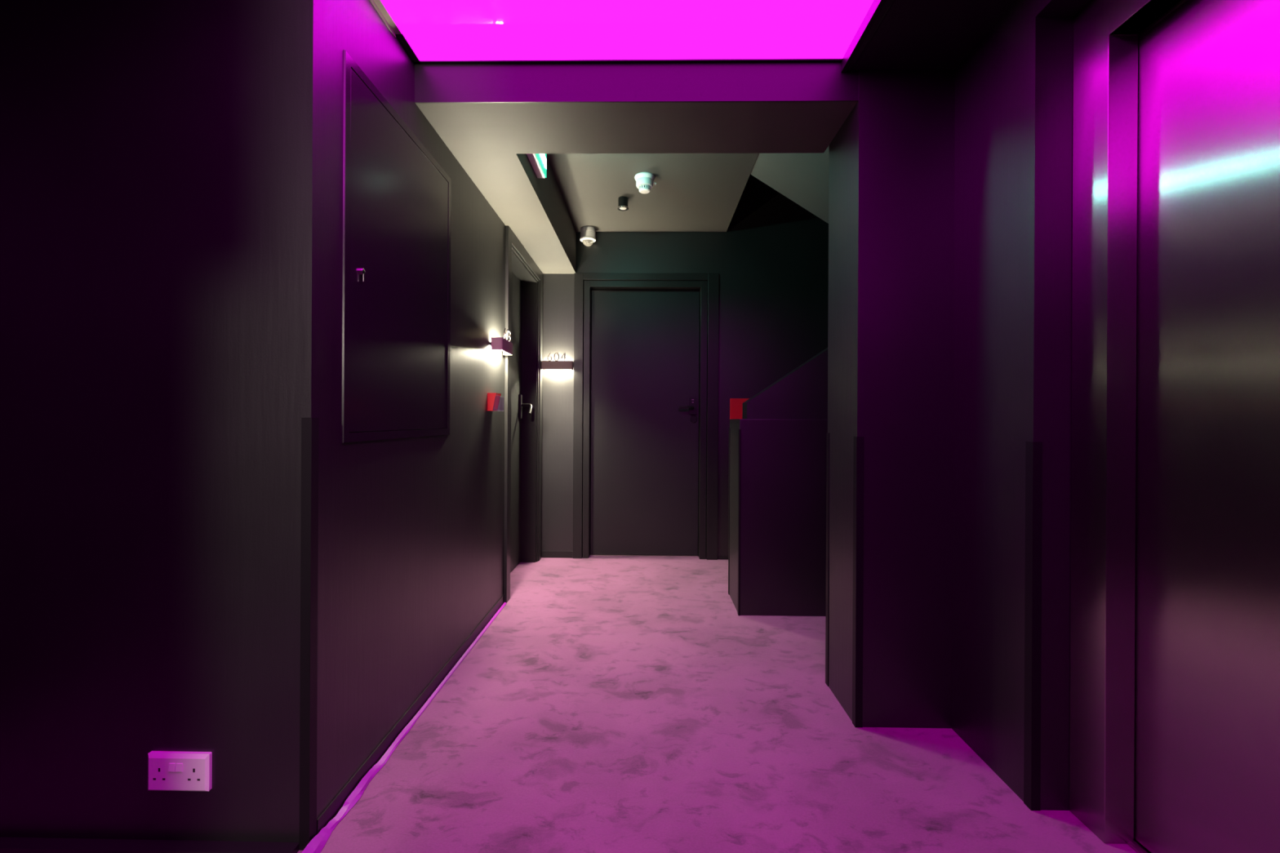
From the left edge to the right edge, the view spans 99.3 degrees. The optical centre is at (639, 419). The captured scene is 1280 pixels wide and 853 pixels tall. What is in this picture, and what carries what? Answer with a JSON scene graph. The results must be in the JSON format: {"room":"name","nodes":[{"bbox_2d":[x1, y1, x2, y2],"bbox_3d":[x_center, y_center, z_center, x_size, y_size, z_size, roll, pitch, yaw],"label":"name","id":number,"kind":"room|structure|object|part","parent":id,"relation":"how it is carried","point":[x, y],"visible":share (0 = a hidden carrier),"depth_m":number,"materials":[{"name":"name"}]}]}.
{"room":"elevator lobby hallway","nodes":[
{"label":"elevator lobby hallway","id":0,"kind":"room"},
{"bbox_2d":[0,0,231,841],"bbox_3d":[-1.687,-0.159,1.437,1.380,2.400,0.200,0,0,1],"label":"wall","id":1,"kind":"structure","parent":0,"point":[115,115],"depth_m":1.33,"materials":[{"name":"black paint"}]},
{"bbox_2d":[0,837,299,852],"bbox_3d":[-1.506,1.034,1.317,1.358,0.017,0.034,0,0,1],"label":"baseboard","id":2,"kind":"structure","parent":1,"relation":"attached to","point":[7,845],"depth_m":1.31,"materials":[{"name":"black paint"}]},
{"bbox_2d":[147,751,212,791],"bbox_3d":[-1.119,0.856,1.319,0.151,0.091,0.016,0,0,1],"label":"wall socket","id":3,"kind":"object","parent":1,"relation":"attached to","point":[167,771],"visible":1,"depth_m":1.31,"materials":[{"name":"white plastic"}]},
{"bbox_2d":[168,763,175,772],"bbox_3d":[-1.129,0.841,1.313,0.015,0.021,0.004,0,0,1],"label":"rocker switch","id":4,"kind":"object","parent":3,"relation":"attached to","point":[171,766],"depth_m":1.31,"materials":[{"name":"white plastic"}]},
{"bbox_2d":[175,763,182,772],"bbox_3d":[-1.111,0.841,1.313,0.015,0.021,0.004,0,0,1],"label":"rocker switch","id":5,"kind":"object","parent":3,"relation":"attached to","point":[179,766],"depth_m":1.31,"materials":[{"name":"white plastic"}]},
{"bbox_2d":[227,0,537,842],"bbox_3d":[-0.876,-0.265,2.724,0.200,2.620,2.800,0,0,1],"label":"wall","id":6,"kind":"structure","parent":0,"point":[411,531],"depth_m":1.38,"materials":[{"name":"black paint"}]},
{"bbox_2d":[298,417,318,850],"bbox_3d":[-0.811,0.521,1.335,0.025,1.050,0.029,0,0,1],"label":"guard","id":7,"kind":"object","parent":6,"relation":"attached to","point":[309,426],"visible":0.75,"depth_m":1.32,"materials":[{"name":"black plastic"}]},
{"bbox_2d":[369,0,401,37],"bbox_3d":[-0.792,-1.246,0.603,0.024,0.046,2.280,0,0,1],"label":"trim","id":8,"kind":"structure","parent":6,"relation":"attached to","point":[380,6],"depth_m":1.67,"materials":[{"name":"silver metal"}]},
{"bbox_2d":[341,49,451,443],"bbox_3d":[-0.782,-0.463,1.845,0.013,1.053,0.780,0,0,1],"label":"wall access panel","id":9,"kind":"object","parent":6,"relation":"attached to","point":[396,285],"visible":1,"depth_m":1.72,"materials":[{"name":"black metal"}]},
{"bbox_2d":[301,602,506,852],"bbox_3d":[-0.771,1.032,2.182,0.028,0.026,1.820,0,0,1],"label":"trim","id":10,"kind":"structure","parent":6,"relation":"attached to","point":[316,845],"depth_m":1.57,"materials":[{"name":"purple"}]},
{"bbox_2d":[316,594,504,835],"bbox_3d":[-0.788,1.021,2.225,0.004,0.050,1.745,0,0,1],"label":"baseboard","id":11,"kind":"structure","parent":6,"relation":"attached to","point":[332,810],"depth_m":1.79,"materials":[{"name":"black paint"}]},
{"bbox_2d":[487,392,501,411],"bbox_3d":[-0.745,-0.089,2.812,0.062,0.091,0.090,0,0,1],"label":"fire alarm","id":12,"kind":"object","parent":6,"relation":"attached to","point":[493,398],"visible":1,"depth_m":2.77,"materials":[{"name":"red plastic"}]},
{"bbox_2d":[490,328,512,355],"bbox_3d":[-0.741,-0.422,2.927,0.062,0.125,0.236,0,0,1],"label":"lamp","id":13,"kind":"object","parent":6,"relation":"attached to","point":[504,344],"visible":1,"depth_m":2.86,"materials":[{"name":"metal"}]},
{"bbox_3d":[-0.738,-0.392,2.927,0.056,0.064,0.236,0,0,1],"label":"lamp shade","id":14,"kind":"part","parent":13,"relation":"part of","materials":[{"name":"beige"}]},
{"bbox_2d":[503,226,542,603],"bbox_3d":[-0.834,-0.029,3.599,0.178,2.149,1.000,0,0,1],"label":"door","id":15,"kind":"structure","parent":6,"relation":"in","point":[523,292],"depth_m":3.96,"materials":[{"name":"black paint"}]},
{"bbox_3d":[-0.844,0.016,3.599,0.160,2.060,0.790,0,0,1],"label":"frame","id":16,"kind":"part","parent":15,"relation":"part of","materials":[{"name":"black paint"}]},
{"bbox_3d":[-0.811,-0.073,3.880,0.085,0.082,0.086,0,0,1],"label":"handle","id":17,"kind":"part","parent":15,"relation":"part of","materials":[{"name":"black metal"}]},
{"bbox_2d":[414,62,858,102],"bbox_3d":[-0.017,-1.190,1.884,1.535,0.181,0.006,0,0,1],"label":"ceiling beam","id":18,"kind":"structure","parent":6,"relation":"attached to","point":[784,82],"depth_m":1.88,"materials":[{"name":"black paint"}]},
{"bbox_2d":[395,0,895,72],"bbox_3d":[-0.045,-1.231,0.666,1.516,0.069,2.430,0,0,1],"label":"trim","id":19,"kind":"structure","parent":6,"relation":"attached to","point":[877,6],"depth_m":1.86,"materials":[{"name":"black paint"}]},
{"bbox_2d":[453,153,576,273],"bbox_3d":[-0.630,-1.338,3.190,0.265,0.470,1.860,0,0,1],"label":"ceiling beam","id":20,"kind":"structure","parent":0,"point":[535,209],"depth_m":2.91,"materials":[{"name":"grey paint"}]},
{"bbox_2d":[526,153,546,177],"bbox_3d":[-0.485,-1.253,2.498,0.048,0.124,0.380,0,0,1],"label":"exit sign","id":21,"kind":"object","parent":20,"relation":"attached to","point":[538,162],"visible":0.41,"depth_m":2.57,"materials":[{"name":"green plastic"}]},
{"bbox_2d":[540,153,546,167],"bbox_3d":[-0.463,-1.252,2.498,0.002,0.044,0.344,0,0,1],"label":"light","id":22,"kind":"object","parent":21,"relation":"attached to","point":[543,156],"depth_m":2.61,"materials":[{"name":"white plastic"}]},
{"bbox_2d":[415,101,857,154],"bbox_3d":[-0.013,-1.335,2.069,1.535,0.470,0.364,0,0,1],"label":"ceiling beam","id":23,"kind":"structure","parent":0,"point":[624,127],"depth_m":2.05,"materials":[{"name":"grey paint"}]},
{"bbox_2d":[546,153,758,231],"bbox_3d":[0.069,-1.492,3.179,1.133,0.155,1.860,0,0,1],"label":"ceiling","id":24,"kind":"structure","parent":0,"point":[692,192],"depth_m":3.33,"materials":[{"name":"grey paint"}]},
{"bbox_2d":[579,226,595,244],"bbox_3d":[-0.387,-1.352,4.042,0.120,0.130,0.120,0,0,1],"label":"ceiling spotlight","id":25,"kind":"object","parent":24,"relation":"attached to","point":[588,233],"visible":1,"depth_m":4.00,"materials":[{"name":"white plastic"}]},
{"bbox_2d":[617,195,628,210],"bbox_3d":[-0.108,-1.382,3.482,0.072,0.068,0.072,0,0,1],"label":"ceiling spotlight","id":26,"kind":"object","parent":24,"relation":"attached to","point":[622,201],"visible":1,"depth_m":3.46,"materials":[{"name":"black metal"}]},
{"bbox_2d":[634,172,656,193],"bbox_3d":[0.027,-1.370,3.170,0.120,0.090,0.120,0,0,-44],"label":"smoke detector","id":27,"kind":"object","parent":24,"relation":"attached to","point":[644,180],"visible":1,"depth_m":3.14,"materials":[{"name":"white plastic"}]},
{"bbox_2d":[541,174,828,559],"bbox_3d":[0.860,-0.746,4.197,3.620,3.600,0.200,0,0,1],"label":"wall","id":28,"kind":"structure","parent":0,"point":[771,261],"depth_m":4.10,"materials":[{"name":"black paint"}]},
{"bbox_2d":[541,352,573,369],"bbox_3d":[-0.622,-0.436,4.089,0.236,0.125,0.062,0,0,1],"label":"lamp","id":29,"kind":"object","parent":28,"relation":"attached to","point":[549,364],"visible":1,"depth_m":4.06,"materials":[{"name":"metal"}]},
{"bbox_3d":[-0.622,-0.405,4.086,0.236,0.064,0.056,0,0,1],"label":"lamp shade","id":30,"kind":"part","parent":29,"relation":"part of","materials":[{"name":"beige"}]},
{"bbox_2d":[542,551,728,559],"bbox_3d":[0.009,1.025,4.106,1.500,0.050,0.008,0,0,1],"label":"baseboard","id":31,"kind":"structure","parent":28,"relation":"attached to","point":[557,554],"depth_m":4.11,"materials":[{"name":"black paint"}]},
{"bbox_2d":[573,272,719,559],"bbox_3d":[0.044,-0.025,4.174,1.087,2.150,0.172,0,0,1],"label":"door","id":32,"kind":"structure","parent":28,"relation":"in","point":[651,396],"depth_m":4.19,"materials":[{"name":"black paint"}]},
{"bbox_3d":[0.352,-0.093,4.143,0.119,0.019,0.052,0,0,1],"label":"lever","id":33,"kind":"part","parent":32,"relation":"part of","materials":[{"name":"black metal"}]},
{"bbox_3d":[0.404,-0.107,4.178,0.060,0.134,0.023,0,0,1],"label":"lock plate","id":34,"kind":"part","parent":32,"relation":"part of","materials":[{"name":"black metal"}]},
{"bbox_2d":[297,555,1140,852],"bbox_3d":[0.099,1.111,0.298,5.000,0.120,8.200,0,0,1],"label":"floor","id":35,"kind":"structure","parent":0,"point":[611,704],"depth_m":1.72,"materials":[{"name":"carpet"}]},
{"bbox_2d":[827,69,955,728],"bbox_3d":[1.693,-0.741,2.004,1.885,3.600,0.310,0,0,1],"label":"wall pier","id":36,"kind":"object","parent":35,"relation":"on","point":[891,160],"visible":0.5,"depth_m":1.86,"materials":[{"name":"black paint"}]},
{"bbox_2d":[825,432,829,686],"bbox_3d":[0.756,0.554,2.162,0.025,1.000,0.029,0,0,1],"label":"guard","id":37,"kind":"object","parent":36,"relation":"attached to","point":[828,433],"visible":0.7,"depth_m":2.16,"materials":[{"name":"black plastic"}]},
{"bbox_2d":[852,436,863,728],"bbox_3d":[0.751,0.556,1.875,0.025,0.995,0.029,0,0,1],"label":"guard","id":38,"kind":"object","parent":36,"relation":"attached to","point":[858,464],"visible":1,"depth_m":1.86,"materials":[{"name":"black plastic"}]},
{"bbox_2d":[728,418,827,616],"bbox_3d":[1.491,0.530,3.092,1.910,1.055,0.370,0,0,1],"label":"wall","id":39,"kind":"structure","parent":0,"point":[783,499],"depth_m":2.92,"materials":[{"name":"black paint"}]},
{"bbox_2d":[728,428,729,594],"bbox_3d":[0.541,0.553,3.280,0.010,1.000,0.029,0,0,1],"label":"guard","id":40,"kind":"object","parent":39,"relation":"attached to","point":[729,428],"visible":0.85,"depth_m":3.27,"materials":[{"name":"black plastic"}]},
{"bbox_2d":[737,429,741,615],"bbox_3d":[0.535,0.553,2.933,0.010,1.000,0.029,0,0,1],"label":"guard","id":41,"kind":"object","parent":39,"relation":"attached to","point":[740,430],"visible":1,"depth_m":2.92,"materials":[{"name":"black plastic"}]},
{"bbox_2d":[729,398,749,418],"bbox_3d":[0.755,-0.077,4.082,0.160,0.161,0.033,0,0,1],"label":"wall box","id":42,"kind":"object","parent":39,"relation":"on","point":[735,404],"visible":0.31,"depth_m":4.07,"materials":[{"name":"red plastic"}]},
{"bbox_3d":[0.767,-0.053,4.067,0.095,0.115,0.003,0,0,1],"label":"plate","id":43,"kind":"part","parent":42,"relation":"part of","materials":[{"name":"red plastic"}]},
{"bbox_2d":[742,347,827,419],"bbox_3d":[1.534,-0.657,3.171,1.838,1.321,0.150,0,0,1],"label":"wall","id":44,"kind":"structure","parent":0,"point":[802,393],"depth_m":3.11,"materials":[{"name":"black paint"}]},
{"bbox_2d":[750,145,829,223],"bbox_3d":[1.536,-0.908,2.644,1.822,1.307,0.965,0,0,1],"label":"ceiling","id":45,"kind":"structure","parent":0,"point":[802,178],"depth_m":2.92,"materials":[{"name":"grey paint"}]},
{"bbox_2d":[847,0,1015,70],"bbox_3d":[0.092,-1.274,-0.962,5.000,0.150,5.680,0,0,1],"label":"ceiling","id":46,"kind":"structure","parent":0,"point":[913,34],"depth_m":1.68,"materials":[{"name":"black paint"}]},
{"bbox_2d":[381,0,873,60],"bbox_3d":[-0.053,-1.241,0.661,1.460,0.012,2.420,0,0,1],"label":"ceiling light panel","id":47,"kind":"object","parent":46,"relation":"attached to","point":[434,29],"visible":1,"depth_m":1.72,"materials":[{"name":"purple"}]},
{"bbox_2d":[951,0,1090,810],"bbox_3d":[1.828,-0.140,0.459,1.560,2.400,2.775,0,0,1],"label":"wall","id":48,"kind":"structure","parent":0,"point":[1013,125],"depth_m":1.56,"materials":[{"name":"black paint"}]},
{"bbox_2d":[1023,441,1042,810],"bbox_3d":[1.070,0.558,1.482,0.025,0.995,0.029,0,0,1],"label":"guard","id":49,"kind":"object","parent":48,"relation":"attached to","point":[1033,450],"visible":1,"depth_m":1.47,"materials":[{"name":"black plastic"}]},
{"bbox_2d":[1069,0,1279,852],"bbox_3d":[1.212,-0.014,0.824,0.118,2.145,1.286,0,0,1],"label":"door","id":50,"kind":"structure","parent":48,"relation":"in","point":[1175,740],"depth_m":1.25,"materials":[{"name":"silver metal"}]},
{"bbox_3d":[1.189,-0.015,0.824,0.072,2.143,1.286,0,0,1],"label":"frame","id":51,"kind":"part","parent":50,"relation":"part of","materials":[{"name":"silver metal"}]},
{"bbox_3d":[1.230,1.054,0.821,0.054,0.008,1.064,0,0,1],"label":"sill","id":52,"kind":"part","parent":50,"relation":"part of","materials":[{"name":"silver metal"}]},
{"bbox_3d":[1.250,0.021,1.105,0.034,2.048,0.560,0,0,1],"label":"panel","id":53,"kind":"part","parent":50,"relation":"part of","materials":[{"name":"silver metal"}]}
]}

